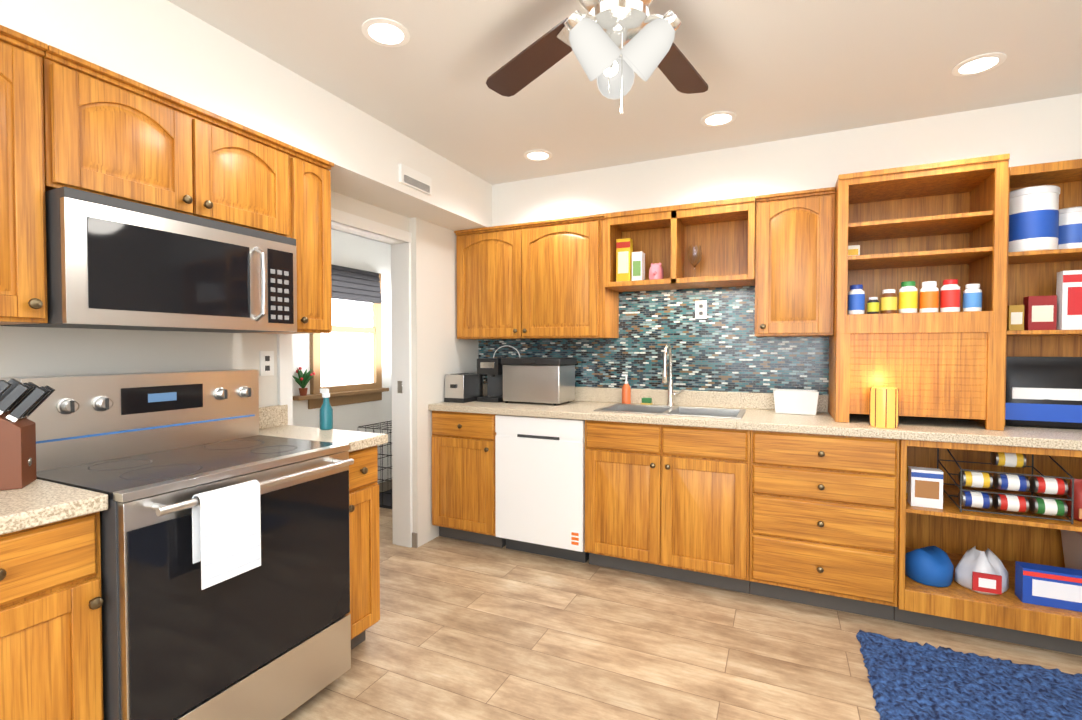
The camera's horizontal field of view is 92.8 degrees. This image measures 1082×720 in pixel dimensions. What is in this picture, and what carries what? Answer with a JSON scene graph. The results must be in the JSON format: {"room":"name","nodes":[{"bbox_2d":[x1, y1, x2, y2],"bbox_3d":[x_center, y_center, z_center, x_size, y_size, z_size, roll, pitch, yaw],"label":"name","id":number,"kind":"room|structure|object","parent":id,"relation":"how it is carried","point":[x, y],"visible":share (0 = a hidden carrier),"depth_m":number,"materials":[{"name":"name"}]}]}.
{"room":"kitchen","nodes":[
{"label":"kitchen","id":0,"kind":"room"},
{"bbox_2d":[0,191,408,406],"bbox_3d":[-1.843,0.038,1.353,0.120,2.440,4.445,1,1,25],"label":"wall","id":1,"kind":"structure","parent":0,"point":[34,351],"depth_m":1.94,"materials":[{"name":"white paint"}]},
{"bbox_2d":[0,25,47,324],"bbox_3d":[-1.668,-0.481,1.145,0.359,0.768,0.777,1,1,25],"label":"upper cabinet","id":2,"kind":"object","parent":1,"relation":"attached to","point":[23,277],"visible":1,"depth_m":1.38,"materials":[{"name":"brown wood"}]},
{"bbox_2d":[42,45,291,236],"bbox_3d":[-1.337,-0.689,1.849,0.359,0.383,0.782,1,1,25],"label":"upper cabinet","id":3,"kind":"object","parent":1,"relation":"attached to","point":[108,133],"visible":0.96,"depth_m":1.68,"materials":[{"name":"brown wood"}]},
{"bbox_2d":[0,187,296,332],"bbox_3d":[-1.304,-0.297,1.825,0.447,0.374,0.745,1,1,25],"label":"microwave","id":4,"kind":"object","parent":3,"relation":"attached to","point":[115,263],"visible":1,"depth_m":1.63,"materials":[{"name":"silver metal"}]},
{"bbox_2d":[260,351,273,375],"bbox_3d":[-1.280,0.016,2.408,0.006,0.115,0.070,1,1,25],"label":"electrical outlet plate","id":5,"kind":"object","parent":1,"relation":"attached to","point":[266,363],"visible":1,"depth_m":2.40,"materials":[{"name":"white plastic"}]},
{"bbox_2d":[254,146,333,333],"bbox_3d":[-1.125,-0.506,2.309,0.359,0.768,0.219,1,1,25],"label":"upper cabinet","id":6,"kind":"object","parent":1,"relation":"attached to","point":[309,183],"visible":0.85,"depth_m":2.24,"materials":[{"name":"brown wood"}]},
{"bbox_2d":[277,208,412,547],"bbox_3d":[-1.093,0.207,2.962,0.156,2.035,1.042,1,1,25],"label":"door frame","id":7,"kind":"structure","parent":1,"relation":"attached to","point":[399,241],"depth_m":3.33,"materials":[{"name":"white wood"}]},
{"bbox_2d":[292,229,391,483],"bbox_3d":[-1.725,-0.019,4.087,0.120,2.440,4.540,1,1,25],"label":"wall","id":8,"kind":"structure","parent":0,"point":[355,252],"depth_m":4.39,"materials":[{"name":"white paint"}]},
{"bbox_2d":[293,267,388,408],"bbox_3d":[-1.582,-0.193,4.146,0.084,1.115,0.945,1,1,25],"label":"window","id":9,"kind":"structure","parent":8,"relation":"in","point":[346,360],"depth_m":4.23,"materials":[{"name":"brown"}]},
{"bbox_2d":[293,367,314,395],"bbox_3d":[-1.746,0.157,3.794,0.108,0.210,0.186,1,1,25],"label":"potted plant","id":10,"kind":"object","parent":9,"relation":"on","point":[302,380],"visible":0.98,"depth_m":3.77,"materials":[{"name":"green plant"}]},
{"bbox_2d":[331,264,381,303],"bbox_3d":[-1.534,-0.614,4.186,0.050,0.265,0.635,1,1,25],"label":"roman shade","id":11,"kind":"object","parent":9,"relation":"attached to","point":[352,284],"visible":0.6,"depth_m":4.21,"materials":[{"name":"black fabric"}]},
{"bbox_2d":[378,479,391,491],"bbox_3d":[-1.665,1.154,4.083,0.012,0.095,4.300,1,1,25],"label":"baseboard","id":12,"kind":"structure","parent":8,"relation":"attached to","point":[387,485],"depth_m":4.64,"materials":[{"name":"beige"}]},
{"bbox_2d":[409,217,477,546],"bbox_3d":[-0.719,-0.011,3.695,0.174,2.440,0.751,1,1,25],"label":"wall","id":13,"kind":"structure","parent":0,"point":[440,350],"depth_m":3.44,"materials":[{"name":"white paint"}]},
{"bbox_2d":[167,0,1081,184],"bbox_3d":[0.181,-1.220,1.736,5.540,0.060,7.140,1,1,25],"label":"ceiling","id":14,"kind":"structure","parent":0,"point":[771,70],"depth_m":2.13,"materials":[{"name":"white paint"}]},
{"bbox_2d":[0,0,491,230],"bbox_3d":[-1.480,-1.032,1.575,0.330,0.310,5.196,1,1,25],"label":"soffit beam","id":15,"kind":"structure","parent":14,"relation":"attached to","point":[168,48],"depth_m":1.99,"materials":[{"name":"white paint"}]},
{"bbox_2d":[399,163,431,194],"bbox_3d":[-0.691,-0.994,2.849,0.020,0.098,0.260,1,1,25],"label":"air vent grille","id":16,"kind":"object","parent":15,"relation":"attached to","point":[414,179],"visible":0.98,"depth_m":2.83,"materials":[{"name":"white metal"}]},
{"bbox_2d":[362,18,409,46],"bbox_3d":[-0.564,-1.189,1.877,0.170,0.006,0.170,1,1,25],"label":"recessed light","id":17,"kind":"object","parent":14,"relation":"in","point":[385,32],"visible":1,"depth_m":1.87,"materials":[{"name":"white"}]},
{"bbox_2d":[524,150,551,160],"bbox_3d":[-0.018,-1.214,3.063,0.170,0.006,0.170,1,1,25],"label":"recessed light","id":18,"kind":"object","parent":14,"relation":"in","point":[537,155],"visible":1,"depth_m":3.06,"materials":[{"name":"white"}]},
{"bbox_2d":[486,0,707,113],"bbox_3d":[0.255,-0.931,1.458,1.244,0.504,1.253,1,1,25],"label":"ceiling fan","id":19,"kind":"object","parent":14,"relation":"hanging from","point":[598,36],"visible":1,"depth_m":1.42,"materials":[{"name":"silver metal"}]},
{"bbox_2d":[701,111,735,126],"bbox_3d":[0.887,-1.204,2.578,0.170,0.006,0.170,1,1,25],"label":"recessed light","id":20,"kind":"object","parent":14,"relation":"in","point":[717,118],"visible":1,"depth_m":2.57,"materials":[{"name":"white"}]},
{"bbox_2d":[492,93,1081,226],"bbox_3d":[1.489,-1.060,2.912,3.920,0.310,0.261,1,1,25],"label":"wall","id":21,"kind":"structure","parent":14,"relation":"attached to","point":[1048,130],"depth_m":2.81,"materials":[{"name":"white paint"}]},
{"bbox_2d":[952,52,1006,76],"bbox_3d":[1.771,-1.194,2.087,0.170,0.006,0.170,1,1,25],"label":"recessed light","id":22,"kind":"object","parent":14,"relation":"in","point":[978,64],"visible":1,"depth_m":2.08,"materials":[{"name":"white plastic"}]},
{"bbox_2d":[282,507,1081,719],"bbox_3d":[0.181,1.280,1.789,5.540,0.060,7.140,1,1,25],"label":"floor","id":23,"kind":"structure","parent":0,"point":[462,630],"depth_m":2.22,"materials":[{"name":"brown wood"}]},
{"bbox_2d":[0,512,103,719],"bbox_3d":[-1.476,0.822,1.241,0.649,0.879,0.458,1,1,25],"label":"base cabinet","id":24,"kind":"object","parent":23,"relation":"on","point":[51,656],"visible":0.96,"depth_m":1.23,"materials":[{"name":"brown wood"}]},
{"bbox_2d":[0,369,353,719],"bbox_3d":[-1.157,0.650,1.764,0.726,1.200,0.754,1,1,25],"label":"stove","id":25,"kind":"object","parent":23,"relation":"on","point":[151,454],"visible":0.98,"depth_m":1.64,"materials":[{"name":"silver metal"}]},
{"bbox_2d":[192,480,260,589],"bbox_3d":[-0.899,0.492,1.481,0.042,0.258,0.174,1,1,25],"label":"towel","id":26,"kind":"object","parent":25,"relation":"hanging from","point":[226,533],"visible":0.94,"depth_m":1.46,"materials":[{"name":"white fabric"}]},
{"bbox_2d":[349,446,379,649],"bbox_3d":[-1.005,0.800,2.250,0.649,0.879,0.234,1,1,25],"label":"base cabinet","id":27,"kind":"object","parent":23,"relation":"on","point":[364,612],"visible":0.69,"depth_m":2.15,"materials":[{"name":"brown wood"}]},
{"bbox_2d":[259,405,387,451],"bbox_3d":[-1.005,0.289,2.251,0.638,0.140,0.258,1,1,25],"label":"countertop","id":28,"kind":"structure","parent":27,"relation":"on","point":[273,420],"depth_m":2.24,"materials":[{"name":"stone"}]},
{"bbox_2d":[320,389,332,429],"bbox_3d":[-0.982,0.224,2.354,0.060,0.185,0.055,1,1,25],"label":"spray bottle","id":29,"kind":"object","parent":28,"relation":"on","point":[326,416],"visible":1,"depth_m":2.33,"materials":[{"name":"teal plastic"}]},
{"bbox_2d":[359,421,391,508],"bbox_3d":[-1.115,0.870,4.538,0.526,0.643,0.806,1,1,25],"label":"dog crate","id":30,"kind":"object","parent":23,"relation":"on","point":[385,499],"visible":0.06,"depth_m":4.27,"materials":[{"name":"black metal"}]},
{"bbox_2d":[432,411,505,547],"bbox_3d":[-0.393,0.771,3.613,0.497,0.879,0.649,1,1,25],"label":"base cabinet","id":31,"kind":"object","parent":23,"relation":"on","point":[463,480],"visible":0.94,"depth_m":3.35,"materials":[{"name":"brown wood"}]},
{"bbox_2d":[495,415,588,562],"bbox_3d":[0.108,0.779,3.397,0.584,0.872,0.617,1,1,25],"label":"dishwasher","id":32,"kind":"object","parent":23,"relation":"on","point":[540,483],"visible":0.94,"depth_m":3.12,"materials":[{"name":"white metal"}]},
{"bbox_2d":[585,420,750,593],"bbox_3d":[0.775,0.783,3.068,0.893,0.879,0.649,1,1,25],"label":"base cabinet","id":33,"kind":"object","parent":23,"relation":"on","point":[672,502],"visible":0.79,"depth_m":2.79,"materials":[{"name":"brown wood"}]},
{"bbox_2d":[749,430,899,620],"bbox_3d":[1.468,0.790,2.745,0.632,0.879,0.649,1,1,25],"label":"base cabinet","id":34,"kind":"object","parent":23,"relation":"on","point":[824,514],"visible":1,"depth_m":2.48,"materials":[{"name":"brown wood"}]},
{"bbox_2d":[856,630,1081,719],"bbox_3d":[1.845,1.238,1.630,1.362,0.028,0.932,1,1,25],"label":"rug","id":35,"kind":"object","parent":23,"relation":"on","point":[914,681],"visible":1,"depth_m":1.94,"materials":[{"name":"blue carpet"}]},
{"bbox_2d":[894,439,1081,655],"bbox_3d":[2.317,0.798,2.366,1.224,0.879,0.618,1,1,25],"label":"base cabinet","id":36,"kind":"object","parent":23,"relation":"on","point":[952,531],"visible":0.46,"depth_m":2.35,"materials":[{"name":"brown wood"}]},
{"bbox_2d":[428,384,1081,450],"bbox_3d":[1.126,0.276,2.900,3.844,0.140,0.638,1,1,25],"label":"countertop","id":37,"kind":"structure","parent":36,"relation":"on","point":[760,414],"depth_m":2.74,"materials":[{"name":"stone"}]},
{"bbox_2d":[444,373,482,402],"bbox_3d":[-0.545,0.193,3.645,0.159,0.193,0.270,1,1,25],"label":"toaster","id":38,"kind":"object","parent":37,"relation":"on","point":[463,387],"visible":0.92,"depth_m":3.55,"materials":[{"name":"silver metal"}]},
{"bbox_2d":[477,358,503,402],"bbox_3d":[-0.316,0.138,3.680,0.170,0.300,0.261,1,1,25],"label":"coffee maker","id":39,"kind":"object","parent":37,"relation":"on","point":[491,369],"visible":0.75,"depth_m":3.58,"materials":[{"name":"black plastic"}]},
{"bbox_2d":[493,345,519,357],"bbox_3d":[-0.252,-0.060,3.779,0.227,0.094,0.008,1,1,25],"label":"cord","id":40,"kind":"object","parent":39,"relation":"attached to","point":[509,346],"visible":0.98,"depth_m":3.77,"materials":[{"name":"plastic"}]},
{"bbox_2d":[501,357,576,404],"bbox_3d":[-0.016,0.139,3.532,0.440,0.305,0.315,1,1,25],"label":"bread box","id":41,"kind":"object","parent":37,"relation":"on","point":[542,380],"visible":1,"depth_m":3.41,"materials":[{"name":"silver metal"}]},
{"bbox_2d":[622,374,630,403],"bbox_3d":[0.569,0.195,3.438,0.060,0.197,0.058,1,1,25],"label":"soap bottle","id":42,"kind":"object","parent":37,"relation":"on","point":[626,393],"visible":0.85,"depth_m":3.42,"materials":[{"name":"orange plastic"}]},
{"bbox_2d":[641,398,652,404],"bbox_3d":[0.696,0.272,3.392,0.070,0.045,0.050,1,1,25],"label":"sponge","id":43,"kind":"object","parent":37,"relation":"on","point":[646,401],"visible":0.88,"depth_m":3.37,"materials":[{"name":"green"}]},
{"bbox_2d":[593,403,745,418],"bbox_3d":[0.770,0.394,3.069,0.816,0.196,0.436,1,1,25],"label":"sink","id":44,"kind":"object","parent":37,"relation":"in","point":[683,411],"visible":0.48,"depth_m":3.18,"materials":[{"name":"silver metal"}]},
{"bbox_2d":[662,344,683,405],"bbox_3d":[0.827,0.098,3.231,0.116,0.400,0.225,1,1,25],"label":"faucet","id":45,"kind":"object","parent":37,"relation":"on","point":[665,380],"visible":0.98,"depth_m":3.30,"materials":[{"name":"silver metal"}]},
{"bbox_2d":[773,389,818,414],"bbox_3d":[1.460,0.239,2.959,0.229,0.130,0.169,1,1,25],"label":"bin","id":46,"kind":"object","parent":37,"relation":"on","point":[796,401],"visible":1,"depth_m":2.89,"materials":[{"name":"white plastic"}]},
{"bbox_2d":[869,387,898,427],"bbox_3d":[1.613,0.222,2.423,0.116,0.185,0.116,1,1,25],"label":"candle holder","id":47,"kind":"object","parent":37,"relation":"on","point":[884,408],"visible":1,"depth_m":2.38,"materials":[{"name":"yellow glass"}]},
{"bbox_2d":[828,154,1009,430],"bbox_3d":[1.872,-0.305,2.639,0.658,1.231,0.458,1,1,25],"label":"shelf unit","id":48,"kind":"object","parent":37,"relation":"on","point":[938,222],"visible":0.98,"depth_m":2.51,"materials":[{"name":"brown wood"}]},
{"bbox_2d":[848,245,859,255],"bbox_3d":[1.626,-0.556,2.696,0.060,0.068,0.101,1,1,25],"label":"box","id":49,"kind":"object","parent":48,"relation":"in","point":[853,250],"visible":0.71,"depth_m":2.65,"materials":[{"name":"white"}]},
{"bbox_2d":[848,284,864,313],"bbox_3d":[1.589,-0.302,2.599,0.074,0.150,0.074,1,1,25],"label":"jar","id":50,"kind":"object","parent":48,"relation":"in","point":[856,299],"visible":0.92,"depth_m":2.57,"materials":[{"name":"white"}]},
{"bbox_2d":[867,297,878,313],"bbox_3d":[1.652,-0.269,2.563,0.052,0.085,0.052,1,1,25],"label":"jar","id":51,"kind":"object","parent":48,"relation":"in","point":[872,305],"visible":0.85,"depth_m":2.54,"materials":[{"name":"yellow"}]},
{"bbox_2d":[880,289,896,313],"bbox_3d":[1.715,-0.286,2.541,0.070,0.120,0.070,1,1,25],"label":"jar","id":52,"kind":"object","parent":48,"relation":"in","point":[888,301],"visible":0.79,"depth_m":2.52,"materials":[{"name":"brown"}]},
{"bbox_2d":[899,281,917,312],"bbox_3d":[1.787,-0.303,2.509,0.076,0.155,0.076,1,1,25],"label":"jar","id":53,"kind":"object","parent":48,"relation":"in","point":[908,295],"visible":0.9,"depth_m":2.48,"materials":[{"name":"yellow plastic"}]},
{"bbox_2d":[919,281,938,312],"bbox_3d":[1.862,-0.300,2.474,0.076,0.150,0.076,1,1,25],"label":"jar","id":54,"kind":"object","parent":48,"relation":"in","point":[929,297],"visible":0.92,"depth_m":2.45,"materials":[{"name":"white"}]},
{"bbox_2d":[940,279,959,311],"bbox_3d":[1.937,-0.302,2.439,0.076,0.155,0.076,1,1,25],"label":"jar","id":55,"kind":"object","parent":48,"relation":"in","point":[950,296],"visible":0.94,"depth_m":2.41,"materials":[{"name":"red plastic"}]},
{"bbox_2d":[963,284,981,311],"bbox_3d":[2.011,-0.288,2.403,0.070,0.130,0.070,1,1,25],"label":"jar","id":56,"kind":"object","parent":48,"relation":"in","point":[972,297],"visible":0.9,"depth_m":2.38,"materials":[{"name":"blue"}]},
{"bbox_2d":[1004,159,1081,426],"bbox_3d":[2.566,-0.288,2.386,0.810,1.207,0.328,1,1,25],"label":"shelf unit","id":57,"kind":"object","parent":37,"relation":"on","point":[1031,273],"visible":0.23,"depth_m":2.54,"materials":[{"name":"brown wood"}]},
{"bbox_2d":[1007,305,1023,330],"bbox_3d":[2.284,-0.201,2.515,0.055,0.120,0.181,1,1,25],"label":"food box","id":58,"kind":"object","parent":57,"relation":"in","point":[1015,317],"visible":0.71,"depth_m":2.44,"materials":[{"name":"orange"}]},
{"bbox_2d":[1008,185,1059,251],"bbox_3d":[2.328,-0.654,2.452,0.198,0.300,0.198,1,1,25],"label":"tub","id":59,"kind":"object","parent":57,"relation":"in","point":[1033,218],"visible":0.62,"depth_m":2.38,"materials":[{"name":"white plastic"}]},
{"bbox_2d":[1023,295,1056,329],"bbox_3d":[2.342,-0.219,2.421,0.100,0.160,0.061,1,1,25],"label":"food box","id":60,"kind":"object","parent":57,"relation":"in","point":[1040,312],"visible":0.81,"depth_m":2.40,"materials":[{"name":"red cardboard"}]},
{"bbox_2d":[1056,270,1081,329],"bbox_3d":[2.463,-0.272,2.353,0.145,0.270,0.061,1,1,25],"label":"food box","id":61,"kind":"object","parent":57,"relation":"in","point":[1069,298],"visible":0.9,"depth_m":2.35,"materials":[{"name":"white cardboard"}]},
{"bbox_2d":[1058,206,1081,248],"bbox_3d":[2.516,-0.609,2.454,0.138,0.210,0.138,1,1,25],"label":"tub","id":62,"kind":"object","parent":57,"relation":"in","point":[1070,228],"visible":0.54,"depth_m":2.41,"materials":[{"name":"white plastic"}]},
{"bbox_2d":[1005,357,1081,428],"bbox_3d":[2.368,0.149,2.443,0.330,0.330,0.152,1,1,25],"label":"box","id":63,"kind":"object","parent":37,"relation":"on","point":[1043,392],"visible":0.77,"depth_m":2.40,"materials":[{"name":"black"}]},
{"bbox_2d":[906,467,907,498],"bbox_3d":[1.822,0.612,2.571,0.080,0.120,0.181,1,1,25],"label":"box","id":64,"kind":"object","parent":36,"relation":"in","point":[907,484],"depth_m":2.50,"materials":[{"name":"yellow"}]},
{"bbox_2d":[908,466,942,508],"bbox_3d":[1.785,0.591,2.395,0.120,0.170,0.071,1,1,25],"label":"snack box","id":65,"kind":"object","parent":36,"relation":"in","point":[925,487],"visible":1,"depth_m":2.37,"materials":[{"name":"white cardboard"}]},
{"bbox_2d":[905,546,953,586],"bbox_3d":[1.839,0.966,2.450,0.196,0.149,0.201,1,1,25],"label":"bag","id":66,"kind":"object","parent":36,"relation":"in","point":[933,566],"visible":0.96,"depth_m":2.39,"materials":[{"name":"blue plastic"}]},
{"bbox_2d":[954,546,1008,594],"bbox_3d":[2.018,0.952,2.360,0.198,0.180,0.212,1,1,25],"label":"plastic shopping bag","id":67,"kind":"object","parent":36,"relation":"in","point":[982,572],"visible":1,"depth_m":2.31,"materials":[{"name":"white plastic"}]},
{"bbox_2d":[937,448,1073,523],"bbox_3d":[2.118,0.532,2.388,0.376,0.288,0.387,1,1,25],"label":"rack","id":68,"kind":"object","parent":36,"relation":"in","point":[1041,483],"visible":0.92,"depth_m":2.24,"materials":[{"name":"grey"}]},
{"bbox_2d":[1015,561,1081,611],"bbox_3d":[2.208,0.970,2.200,0.260,0.150,0.081,1,1,25],"label":"box","id":69,"kind":"object","parent":36,"relation":"in","point":[1049,586],"visible":1,"depth_m":2.19,"materials":[{"name":"blue cardboard"}]},
{"bbox_2d":[1061,530,1081,569],"bbox_3d":[2.622,0.907,2.221,0.430,0.275,0.510,1,1,25],"label":"clear storage bin","id":70,"kind":"object","parent":36,"relation":"in","point":[1072,545],"visible":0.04,"depth_m":2.42,"materials":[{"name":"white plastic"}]},
{"bbox_2d":[1066,478,1081,520],"bbox_3d":[2.356,0.595,2.189,0.170,0.170,0.142,1,1,25],"label":"bag","id":71,"kind":"object","parent":36,"relation":"in","point":[1078,499],"visible":0.77,"depth_m":2.19,"materials":[{"name":"red"}]},
{"bbox_3d":[-1.728,0.833,0.701,0.649,0.879,0.730,1,1,25],"label":"base cabinet","id":72,"kind":"object","parent":23,"relation":"on","visible":0},
{"bbox_2d":[0,479,107,534],"bbox_3d":[-1.636,0.318,0.901,0.638,0.140,1.191,1,1,25],"label":"countertop","id":73,"kind":"structure","parent":72,"relation":"on","point":[36,502],"depth_m":1.25,"materials":[{"name":"stone"}]},
{"bbox_2d":[0,378,54,490],"bbox_3d":[-1.452,0.194,1.362,0.236,0.286,0.110,-1,1,-30],"label":"knife block","id":74,"kind":"object","parent":73,"relation":"on","point":[20,403],"visible":1,"depth_m":1.35,"materials":[{"name":"brown wood"}]},
{"bbox_3d":[1.420,0.000,3.177,4.490,2.440,0.120,1,1,25],"label":"wall","id":75,"kind":"structure","parent":0,"visible":0},
{"bbox_2d":[454,214,618,339],"bbox_3d":[-0.048,-0.533,3.584,1.112,0.768,0.359,1,1,25],"label":"upper cabinet","id":76,"kind":"object","parent":75,"relation":"attached to","point":[544,279],"visible":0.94,"depth_m":3.42,"materials":[{"name":"brown wood"}]},
{"bbox_2d":[478,286,828,394],"bbox_3d":[0.600,-0.147,3.485,2.389,0.680,0.010,1,1,25],"label":"tile backsplash","id":77,"kind":"structure","parent":75,"relation":"attached to","point":[722,347],"depth_m":3.31,"materials":[{"name":"tile"}]},
{"bbox_2d":[695,300,706,318],"bbox_3d":[1.018,-0.320,3.277,0.070,0.115,0.006,1,1,25],"label":"outlet","id":78,"kind":"object","parent":77,"relation":"attached to","point":[700,309],"visible":1,"depth_m":3.27,"materials":[{"name":"white plastic"}]},
{"bbox_2d":[604,196,755,291],"bbox_3d":[0.855,-0.681,3.172,0.866,0.454,0.338,1,1,25],"label":"wall cabinet","id":79,"kind":"object","parent":75,"relation":"attached to","point":[721,233],"visible":0.96,"depth_m":3.19,"materials":[{"name":"brown wood"}]},
{"bbox_2d":[616,238,632,281],"bbox_3d":[0.531,-0.621,3.280,0.090,0.290,0.061,1,1,25],"label":"cereal box","id":80,"kind":"object","parent":79,"relation":"in","point":[624,249],"visible":0.94,"depth_m":3.25,"materials":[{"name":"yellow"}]},
{"bbox_2d":[632,252,644,280],"bbox_3d":[0.615,-0.575,3.253,0.065,0.200,0.081,1,1,25],"label":"box","id":81,"kind":"object","parent":79,"relation":"in","point":[638,265],"visible":0.75,"depth_m":3.22,"materials":[{"name":"white cardboard"}]},
{"bbox_2d":[649,263,662,279],"bbox_3d":[0.714,-0.539,3.201,0.090,0.129,0.104,1,1,25],"label":"mug","id":82,"kind":"object","parent":79,"relation":"in","point":[655,270],"visible":0.83,"depth_m":3.17,"materials":[{"name":"pink ceramic"}]},
{"bbox_2d":[688,245,701,276],"bbox_3d":[0.929,-0.580,3.118,0.080,0.215,0.079,1,1,25],"label":"wine glass","id":83,"kind":"object","parent":79,"relation":"in","point":[694,255],"visible":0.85,"depth_m":3.09,"materials":[{"name":"clear"}]},
{"bbox_2d":[755,187,835,336],"bbox_3d":[1.419,-0.518,2.900,0.384,0.768,0.359,1,1,25],"label":"upper cabinet","id":84,"kind":"object","parent":75,"relation":"attached to","point":[794,258],"visible":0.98,"depth_m":2.77,"materials":[{"name":"brown wood"}]}
]}

